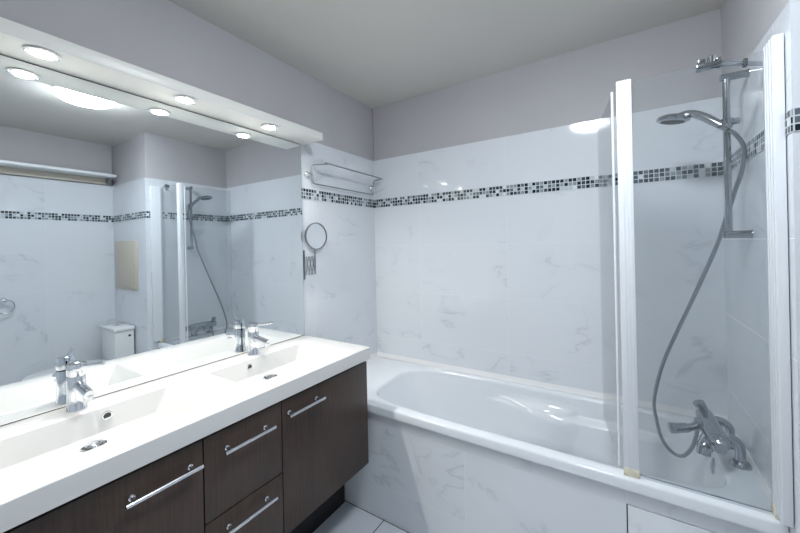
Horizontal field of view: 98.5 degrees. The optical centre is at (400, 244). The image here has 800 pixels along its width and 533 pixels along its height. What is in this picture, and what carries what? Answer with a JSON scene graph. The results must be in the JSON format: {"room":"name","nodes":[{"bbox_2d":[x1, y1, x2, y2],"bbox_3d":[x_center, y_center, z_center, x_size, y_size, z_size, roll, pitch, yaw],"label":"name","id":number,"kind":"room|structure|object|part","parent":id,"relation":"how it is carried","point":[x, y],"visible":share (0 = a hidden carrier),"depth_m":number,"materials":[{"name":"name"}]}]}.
{"room":"bathroom","nodes":[
{"label":"bathroom","id":0,"kind":"room"},
{"bbox_2d":[0,0,376,426],"bbox_3d":[-1.031,0.212,1.386,0.120,2.450,3.190,-1,0,32],"label":"wall","id":1,"kind":"structure","parent":0,"point":[161,37],"depth_m":1.98,"materials":[{"name":"stone"}]},
{"bbox_2d":[0,54,304,425],"bbox_3d":[-0.939,-0.022,1.417,0.005,1.105,1.377,-1,0,32],"label":"wall mirror","id":2,"kind":"object","parent":1,"relation":"attached to","point":[141,237],"visible":1,"depth_m":1.29,"materials":[{"name":"grey mirror"}]},
{"bbox_2d":[0,17,322,144],"bbox_3d":[-0.884,-0.594,1.380,0.162,0.050,1.415,-1,0,32],"label":"light bar","id":3,"kind":"object","parent":1,"relation":"attached to","point":[18,41],"visible":1,"depth_m":1.22,"materials":[{"name":"white laminate"}]},
{"bbox_3d":[-1.069,-0.568,1.027,0.052,0.002,0.052,-1,0,-7],"label":"bulb","id":4,"kind":"part","parent":3,"relation":"part of","materials":[{"name":"white"}]},
{"bbox_3d":[-0.855,-0.572,1.364,0.052,0.002,0.052,-1,0,-18],"label":"bulb","id":5,"kind":"part","parent":3,"relation":"part of","materials":[{"name":"white"}]},
{"bbox_3d":[-0.645,-0.577,1.693,0.052,0.002,0.052,-1,0,-7],"label":"bulb","id":6,"kind":"part","parent":3,"relation":"part of","materials":[{"name":"white"}]},
{"bbox_2d":[303,222,326,279],"bbox_3d":[-0.509,0.033,2.063,0.028,0.334,0.164,-1,0,37],"label":"magnifying mirror","id":7,"kind":"object","parent":1,"relation":"attached to","point":[315,233],"visible":1,"depth_m":2.05,"materials":[{"name":"silver metal"}]},
{"bbox_3d":[-0.561,0.117,2.006,0.010,0.170,0.009,-1,0,32],"label":"wall plate","id":8,"kind":"part","parent":7,"relation":"part of","materials":[{"name":"silver metal"}]},
{"bbox_3d":[-0.532,0.122,2.034,0.011,0.109,0.074,-1,0,32],"label":"scissor arm","id":9,"kind":"part","parent":7,"relation":"part of","materials":[{"name":"silver metal"}]},
{"bbox_3d":[-0.504,-0.052,2.058,0.012,0.163,0.163,-1,0,37],"label":"ring frame","id":10,"kind":"part","parent":7,"relation":"part of","materials":[{"name":"silver metal"}]},
{"bbox_2d":[302,188,373,207],"bbox_3d":[-0.990,-0.292,1.353,0.002,0.063,2.950,-1,0,32],"label":"trim","id":11,"kind":"structure","parent":1,"relation":"attached to","point":[309,194],"depth_m":2.24,"materials":[{"name":"tile"}]},
{"bbox_2d":[304,162,382,194],"bbox_3d":[-0.344,-0.427,2.274,0.108,0.127,0.670,-1,0,32],"label":"towel rack","id":12,"kind":"object","parent":1,"relation":"attached to","point":[307,174],"visible":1,"depth_m":2.18,"materials":[{"name":"silver metal"}]},
{"bbox_2d":[313,500,409,532],"bbox_3d":[0.172,1.462,0.638,2.908,0.100,3.190,-1,0,32],"label":"floor","id":13,"kind":"structure","parent":0,"point":[348,518],"depth_m":1.75,"materials":[{"name":"tile"}]},
{"bbox_2d":[3,361,368,532],"bbox_3d":[-0.695,1.008,1.305,0.498,0.844,1.415,-1,0,32],"label":"vanity unit","id":14,"kind":"object","parent":13,"relation":"on","point":[285,466],"visible":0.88,"depth_m":1.20,"materials":[{"name":"brown wood"}]},
{"bbox_3d":[-0.759,0.860,0.833,0.018,0.514,0.548,-1,0,32],"label":"door","id":15,"kind":"part","parent":14,"relation":"part of","materials":[{"name":"brown wood"}]},
{"bbox_3d":[-0.652,0.662,0.955,0.038,0.016,0.190,-1,0,32],"label":"handle","id":16,"kind":"part","parent":14,"relation":"part of","materials":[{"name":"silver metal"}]},
{"bbox_2d":[0,335,369,532],"bbox_3d":[-0.725,0.568,1.289,0.481,0.082,1.377,-1,0,32],"label":"washbasin","id":17,"kind":"object","parent":14,"relation":"in","point":[49,460],"visible":1,"depth_m":1.09,"materials":[{"name":"white ceramic"}]},
{"bbox_2d":[65,360,104,412],"bbox_3d":[-1.016,0.453,1.102,0.144,0.159,0.056,-1,0,23],"label":"mixer","id":18,"kind":"object","parent":17,"relation":"on","point":[78,393],"visible":1,"depth_m":1.10,"materials":[{"name":"silver metal"}]},
{"bbox_3d":[-1.000,0.457,1.087,0.100,0.042,0.031,-1,0,32],"label":"spout","id":19,"kind":"part","parent":18,"relation":"part of","materials":[{"name":"silver metal"}]},
{"bbox_3d":[-0.996,0.386,1.107,0.100,0.025,0.013,-1,0,12],"label":"lever","id":20,"kind":"part","parent":18,"relation":"part of","materials":[{"name":"silver metal"}]},
{"bbox_2d":[248,321,273,355],"bbox_3d":[-0.673,0.446,1.642,0.144,0.159,0.056,-1,0,23],"label":"mixer","id":21,"kind":"object","parent":17,"relation":"on","point":[254,339],"visible":1,"depth_m":1.64,"materials":[{"name":"silver metal"}]},
{"bbox_3d":[-0.657,0.450,1.627,0.100,0.042,0.031,-1,0,32],"label":"spout","id":22,"kind":"part","parent":21,"relation":"part of","materials":[{"name":"silver metal"}]},
{"bbox_3d":[-0.652,0.379,1.647,0.100,0.025,0.013,-1,0,12],"label":"lever","id":23,"kind":"part","parent":21,"relation":"part of","materials":[{"name":"silver metal"}]},
{"bbox_3d":[-0.535,0.730,1.189,0.018,0.264,0.287,-1,0,32],"label":"drawer","id":24,"kind":"part","parent":14,"relation":"part of","materials":[{"name":"brown wood"}]},
{"bbox_3d":[-0.530,0.989,1.189,0.018,0.246,0.287,-1,0,32],"label":"drawer","id":25,"kind":"part","parent":14,"relation":"part of","materials":[{"name":"brown wood"}]},
{"bbox_3d":[-0.513,0.659,1.173,0.038,0.016,0.187,-1,0,32],"label":"handle","id":26,"kind":"part","parent":14,"relation":"part of","materials":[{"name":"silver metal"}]},
{"bbox_3d":[-0.508,0.916,1.173,0.038,0.016,0.187,-1,0,32],"label":"handle","id":27,"kind":"part","parent":14,"relation":"part of","materials":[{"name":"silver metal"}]},
{"bbox_3d":[-0.380,0.647,1.384,0.038,0.016,0.185,-1,0,32],"label":"handle","id":28,"kind":"part","parent":14,"relation":"part of","materials":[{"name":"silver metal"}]},
{"bbox_3d":[-0.314,0.851,1.532,0.018,0.514,0.520,-1,0,32],"label":"door","id":29,"kind":"part","parent":14,"relation":"part of","materials":[{"name":"brown wood"}]},
{"bbox_2d":[344,411,764,532],"bbox_3d":[0.312,1.136,1.534,1.952,0.546,0.021,-1,0,32],"label":"tub surround","id":30,"kind":"object","parent":13,"relation":"on","point":[416,479],"visible":0.8,"depth_m":1.49,"materials":[{"name":"tile"}]},
{"bbox_3d":[0.146,1.139,1.639,1.560,0.546,0.020,-1,0,32],"label":"tiled panel","id":31,"kind":"part","parent":30,"relation":"part of","materials":[{"name":"tile"}]},
{"bbox_2d":[366,352,788,532],"bbox_3d":[0.473,1.007,1.792,1.953,0.430,0.668,-1,0,32],"label":"bathtub","id":32,"kind":"object","parent":13,"relation":"on","point":[563,428],"visible":0.61,"depth_m":1.72,"materials":[{"name":"white ceramic"}]},
{"bbox_2d":[597,33,793,527],"bbox_3d":[0.927,0.106,1.243,0.304,1.405,0.646,-1,0,-25],"label":"screen","id":33,"kind":"object","parent":32,"relation":"on","point":[782,509],"visible":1,"depth_m":1.02,"materials":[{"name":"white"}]},
{"bbox_3d":[0.783,0.123,1.254,0.009,1.356,0.009,-1,0,32],"label":"hinge rod","id":34,"kind":"part","parent":33,"relation":"part of","materials":[{"name":"white metal"}]},
{"bbox_3d":[0.800,0.112,1.215,0.045,1.375,0.029,-1,0,32],"label":"post","id":35,"kind":"part","parent":33,"relation":"part of","materials":[{"name":"white metal"}]},
{"bbox_3d":[1.072,-0.570,1.083,0.155,0.014,0.018,-1,0,-1],"label":"support arm","id":36,"kind":"part","parent":33,"relation":"part of","materials":[{"name":"silver metal"}]},
{"bbox_2d":[667,399,751,470],"bbox_3d":[1.212,0.722,1.328,0.278,0.162,0.216,-1,0,-17],"label":"mixer","id":37,"kind":"object","parent":32,"relation":"on","point":[713,437],"visible":1,"depth_m":1.27,"materials":[{"name":"silver metal"}]},
{"bbox_3d":[1.115,0.722,1.358,0.106,0.050,0.040,-1,0,14],"label":"lever","id":38,"kind":"part","parent":37,"relation":"part of","materials":[{"name":"silver metal"}]},
{"bbox_3d":[1.240,0.668,1.421,0.053,0.056,0.042,-1,0,32],"label":"diverter knob","id":39,"kind":"part","parent":37,"relation":"part of","materials":[{"name":"silver metal"}]},
{"bbox_3d":[1.133,0.732,1.273,0.094,0.085,0.052,-1,0,-22],"label":"spout","id":40,"kind":"part","parent":37,"relation":"part of","materials":[{"name":"silver metal"}]},
{"bbox_3d":[1.126,0.710,1.216,0.052,0.052,0.034,-1,0,32],"label":"control knob","id":41,"kind":"part","parent":37,"relation":"part of","materials":[{"name":"silver metal"}]},
{"bbox_3d":[1.228,0.867,1.351,0.018,0.068,0.068,-1,0,32],"label":"overflow plate","id":42,"kind":"part","parent":32,"relation":"part of","materials":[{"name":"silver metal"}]},
{"bbox_2d":[169,0,723,108],"bbox_3d":[0.119,-1.088,0.638,2.908,0.100,3.190,-1,0,32],"label":"ceiling","id":43,"kind":"structure","parent":0,"point":[376,53],"depth_m":1.68,"materials":[{"name":"paint"}]},
{"bbox_2d":[373,8,727,415],"bbox_3d":[0.676,0.176,2.119,1.974,2.450,0.120,-1,0,32],"label":"wall","id":44,"kind":"structure","parent":0,"point":[510,285],"depth_m":1.92,"materials":[{"name":"tile"}]},
{"bbox_2d":[374,162,721,207],"bbox_3d":[0.624,-0.326,2.073,1.949,0.063,0.002,-1,0,32],"label":"trim","id":45,"kind":"structure","parent":44,"relation":"attached to","point":[715,168],"depth_m":1.91,"materials":[{"name":"tile"}]},
{"bbox_2d":[721,0,799,532],"bbox_3d":[1.645,0.156,1.064,0.834,2.450,0.860,-1,0,32],"label":"wall","id":46,"kind":"structure","parent":0,"point":[747,26],"depth_m":1.18,"materials":[{"name":"tile"}]},
{"bbox_2d":[717,68,753,237],"bbox_3d":[1.197,-0.324,1.237,0.090,0.601,0.054,-1,0,32],"label":"shower rail","id":47,"kind":"object","parent":46,"relation":"attached to","point":[727,120],"visible":0.92,"depth_m":1.24,"materials":[{"name":"silver metal"}]},
{"bbox_2d":[656,110,730,131],"bbox_3d":[1.137,-0.467,1.345,0.112,0.121,0.225,-1,0,-44],"label":"shower","id":48,"kind":"object","parent":47,"relation":"attached to","point":[685,116],"visible":0.97,"depth_m":1.33,"materials":[{"name":"silver metal"}]},
{"bbox_2d":[652,128,746,457],"bbox_3d":[1.182,0.242,1.385,0.064,1.320,0.344,-1,0,-14],"label":"shower hose","id":49,"kind":"object","parent":48,"relation":"hanging from","point":[734,133],"visible":0.92,"depth_m":1.39,"materials":[{"name":"silver metal"}]},
{"bbox_2d":[722,109,792,175],"bbox_3d":[1.250,-0.339,1.238,0.002,0.063,0.740,-1,0,32],"label":"trim","id":50,"kind":"structure","parent":46,"relation":"attached to","point":[756,144],"depth_m":1.17,"materials":[{"name":"tile"}]},
{"bbox_2d":[792,107,799,131],"bbox_3d":[1.352,-0.341,0.733,0.712,0.063,0.002,-1,0,32],"label":"trim","id":51,"kind":"structure","parent":46,"relation":"attached to","point":[795,111],"depth_m":0.92,"materials":[{"name":"tile"}]}
]}

